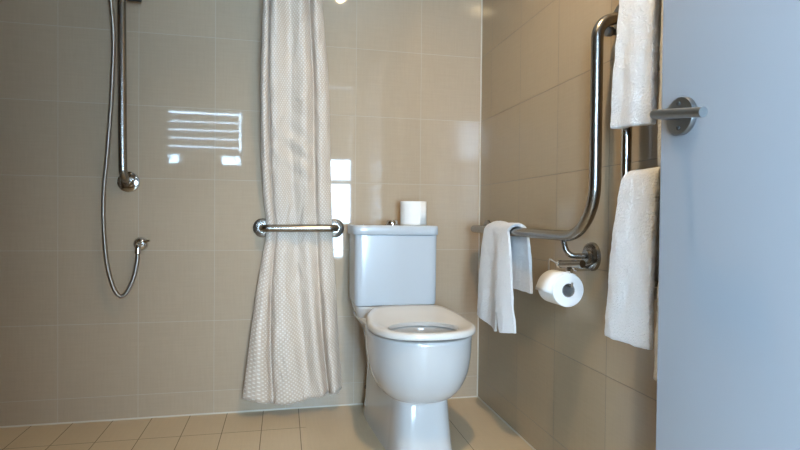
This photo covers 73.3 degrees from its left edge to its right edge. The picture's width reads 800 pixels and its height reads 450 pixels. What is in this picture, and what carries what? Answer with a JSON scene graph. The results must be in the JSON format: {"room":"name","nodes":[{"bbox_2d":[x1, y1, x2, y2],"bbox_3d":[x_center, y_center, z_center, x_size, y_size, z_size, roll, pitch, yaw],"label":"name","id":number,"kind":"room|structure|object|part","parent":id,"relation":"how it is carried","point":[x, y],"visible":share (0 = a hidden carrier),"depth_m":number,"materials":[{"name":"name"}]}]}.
{"room":"accessible bathroom","nodes":[
{"label":"accessible bathroom","id":0,"kind":"room"},
{"bbox_2d":[0,0,480,425],"bbox_3d":[-1.073,-0.355,2.273,3.150,2.520,0.100,0,1,-12],"label":"wall","id":1,"kind":"structure","parent":0,"point":[404,75],"depth_m":2.26,"materials":[{"name":"tile"}]},
{"bbox_2d":[117,0,141,191],"bbox_3d":[-1.094,-0.627,2.140,0.115,0.988,0.146,0,1,-12],"label":"shower rail","id":2,"kind":"object","parent":1,"relation":"attached to","point":[127,181],"visible":1,"depth_m":2.13,"materials":[{"name":"silver metal"}]},
{"bbox_3d":[-1.108,-0.629,2.165,0.043,0.932,0.090,0,1,-12],"label":"rail","id":3,"kind":"part","parent":2,"relation":"part of","materials":[{"name":"silver metal"}]},
{"bbox_2d":[133,237,149,253],"bbox_3d":[-1.061,0.083,2.201,0.069,0.068,0.058,0,1,-12],"label":"outlet","id":4,"kind":"object","parent":1,"relation":"attached to","point":[140,244],"visible":1,"depth_m":2.21,"materials":[{"name":"silver metal"}]},
{"bbox_2d":[101,0,139,297],"bbox_3d":[-1.113,-0.307,2.122,0.143,1.207,0.103,0,1,-12],"label":"shower hose","id":5,"kind":"object","parent":4,"relation":"attached to","point":[111,5],"visible":1,"depth_m":2.14,"materials":[{"name":"silver metal"}]},
{"bbox_2d":[0,396,476,427],"bbox_3d":[-1.075,0.803,2.239,2.946,0.005,0.004,0,1,-12],"label":"trim","id":6,"kind":"structure","parent":1,"relation":"attached to","point":[465,396],"depth_m":2.28,"materials":[{"name":"beige tile"}]},
{"bbox_2d":[253,218,343,236],"bbox_3d":[-0.434,0.014,2.323,0.394,0.082,0.084,0,1,-12],"label":"grab bar","id":7,"kind":"object","parent":1,"relation":"attached to","point":[260,228],"visible":0.95,"depth_m":2.30,"materials":[{"name":"silver metal"}]},
{"bbox_2d":[477,0,482,395],"bbox_3d":[0.378,-0.395,2.533,0.004,2.420,0.004,0,1,-12],"label":"trim","id":8,"kind":"structure","parent":1,"relation":"attached to","point":[481,0],"depth_m":2.53,"materials":[{"name":"beige"}]},
{"bbox_2d":[0,397,532,449],"bbox_3d":[-0.797,0.877,0.961,2.950,0.100,2.620,0,1,-12],"label":"floor","id":9,"kind":"structure","parent":0,"point":[473,426],"depth_m":2.10,"materials":[{"name":"tile"}]},
{"bbox_2d":[347,220,475,449],"bbox_3d":[0.034,0.400,2.106,0.412,0.836,0.710,0,1,-12],"label":"toilet","id":10,"kind":"object","parent":9,"relation":"on","point":[418,351],"visible":1,"depth_m":2.01,"materials":[{"name":"porcelain"},{"name":"plastic"}]},
{"bbox_3d":[-0.036,0.185,2.319,0.346,0.290,0.234,0,1,-12],"label":"tank","id":11,"kind":"part","parent":10,"relation":"part of","materials":[{"name":"white ceramic"}]},
{"bbox_3d":[-0.036,0.019,2.315,0.359,0.040,0.246,0,1,-12],"label":"tank lid","id":12,"kind":"part","parent":10,"relation":"part of","materials":[{"name":"white ceramic"}]},
{"bbox_2d":[400,201,426,224],"bbox_3d":[0.057,-0.051,2.344,0.113,0.102,0.113,0,1,-12],"label":"toilet roll","id":13,"kind":"object","parent":10,"relation":"on","point":[411,212],"visible":0.98,"depth_m":2.29,"materials":[{"name":"white paper"}]},
{"bbox_3d":[0.070,0.356,1.985,0.381,0.052,0.460,0,1,-12],"label":"seat","id":14,"kind":"part","parent":10,"relation":"part of","materials":[{"name":"white plastic"}]},
{"bbox_2d":[650,0,799,449],"bbox_3d":[0.584,-0.178,0.571,0.110,2.032,0.936,0,1,-12],"label":"door","id":15,"kind":"structure","parent":9,"relation":"on","point":[728,353],"depth_m":0.87,"materials":[{"name":"grey paint"}]},
{"bbox_3d":[0.490,-0.187,0.912,0.070,0.034,0.127,0,1,-12],"label":"handle","id":16,"kind":"part","parent":15,"relation":"part of","materials":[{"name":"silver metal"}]},
{"bbox_2d":[478,0,659,449],"bbox_3d":[0.706,-0.323,1.267,0.100,2.520,2.620,0,1,-12],"label":"wall","id":17,"kind":"structure","parent":0,"point":[558,381],"depth_m":1.83,"materials":[{"name":"tile"}]},
{"bbox_2d":[477,396,535,449],"bbox_3d":[0.631,0.833,1.331,0.004,0.005,2.500,0,1,-12],"label":"trim","id":18,"kind":"structure","parent":17,"relation":"attached to","point":[519,435],"depth_m":2.20,"materials":[{"name":"beige tile"}]},
{"bbox_2d":[471,5,618,270],"bbox_3d":[0.461,-0.242,1.945,0.099,0.748,1.049,0,1,-12],"label":"grab rail","id":19,"kind":"object","parent":17,"relation":"attached to","point":[591,254],"visible":0.86,"depth_m":1.45,"materials":[{"name":"silver metal"}]},
{"bbox_2d":[477,221,532,332],"bbox_3d":[0.391,0.195,2.043,0.091,0.421,0.335,0,1,-12],"label":"hand towel","id":20,"kind":"object","parent":19,"relation":"hanging from","point":[505,259],"visible":0.95,"depth_m":1.99,"materials":[{"name":"fabric"}]},
{"bbox_2d":[536,270,582,306],"bbox_3d":[0.486,0.192,1.644,0.106,0.102,0.101,0,1,-12],"label":"toilet roll","id":21,"kind":"object","parent":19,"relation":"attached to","point":[551,287],"visible":0.97,"depth_m":1.60,"materials":[{"name":"white paper"}]},
{"bbox_3d":[0.529,0.067,1.615,0.096,0.069,0.029,1,1,15],"label":"support leg","id":22,"kind":"part","parent":19,"relation":"part of","materials":[{"name":"silver metal"}]},
{"bbox_2d":[548,258,588,287],"bbox_3d":[0.499,0.141,1.634,0.156,0.083,0.090,1,1,44],"label":"toilet roll holder","id":23,"kind":"object","parent":17,"relation":"attached to","point":[570,265],"visible":0.86,"depth_m":1.60,"materials":[{"name":"silver metal"}]},
{"bbox_3d":[0.488,0.144,1.645,0.008,0.078,0.151,0,1,-13],"label":"wire arm","id":24,"kind":"part","parent":23,"relation":"part of","materials":[{"name":"silver metal"}]},
{"bbox_3d":[0.541,0.126,1.605,0.074,0.025,0.019,0,1,-25],"label":"wall post","id":25,"kind":"part","parent":23,"relation":"part of","materials":[{"name":"silver metal"}]},
{"bbox_2d":[604,26,616,36],"bbox_3d":[0.588,-0.536,1.492,0.037,0.028,0.028,0,1,-12],"label":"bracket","id":26,"kind":"object","parent":17,"relation":"attached to","point":[610,31],"visible":0.77,"depth_m":1.48,"materials":[{"name":"metal"}]},
{"bbox_2d":[620,108,657,287],"bbox_3d":[0.656,-0.436,1.068,0.080,1.310,0.600,0,1,-12],"label":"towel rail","id":27,"kind":"object","parent":17,"relation":"attached to","point":[626,133],"visible":0.02,"depth_m":1.34,"materials":[{"name":"silver metal"}]},
{"bbox_3d":[0.569,-0.441,1.343,0.025,1.310,0.025,0,1,-12],"label":"post","id":28,"kind":"part","parent":27,"relation":"part of","materials":[{"name":"silver metal"}]},
{"bbox_2d":[604,167,660,349],"bbox_3d":[0.570,0.074,1.286,0.082,0.418,0.170,0,1,-12],"label":"bath towel","id":29,"kind":"object","parent":27,"relation":"hanging from","point":[633,273],"visible":0.81,"depth_m":1.25,"materials":[{"name":"fabric"}]},
{"bbox_2d":[610,0,661,128],"bbox_3d":[0.577,-0.522,1.275,0.083,0.588,0.160,0,1,-12],"label":"bath towel","id":30,"kind":"object","parent":27,"relation":"hanging from","point":[636,67],"visible":0.78,"depth_m":1.24,"materials":[{"name":"fabric"}]},
{"bbox_2d":[653,278,658,380],"bbox_3d":[0.620,0.109,1.074,0.065,0.482,0.268,0,1,-14],"label":"bath towel","id":31,"kind":"object","parent":27,"relation":"hanging from","point":[656,330],"visible":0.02,"depth_m":1.19,"materials":[{"name":"fabric"}]},
{"bbox_2d":[657,0,662,166],"bbox_3d":[0.628,-0.466,1.068,0.060,0.681,0.271,0,1,-12],"label":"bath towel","id":32,"kind":"object","parent":27,"relation":"hanging from","point":[661,38],"visible":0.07,"depth_m":1.19,"materials":[{"name":"fabric"}]},
{"bbox_3d":[-0.783,-1.644,0.974,3.150,0.100,2.720,0,1,-12],"label":"ceiling","id":33,"kind":"structure","parent":0,"visible":0},
{"bbox_3d":[-0.955,-1.565,2.002,1.950,0.089,0.030,0,1,-12],"label":"track","id":34,"kind":"object","parent":33,"relation":"attached to","visible":0},
{"bbox_2d":[242,0,341,404],"bbox_3d":[-0.428,-0.378,2.205,0.422,2.276,0.268,0,1,-12],"label":"shower curtain","id":35,"kind":"object","parent":34,"relation":"hanging from","point":[293,357],"visible":0.98,"depth_m":2.28,"materials":[{"name":"white fabric"}]}
]}

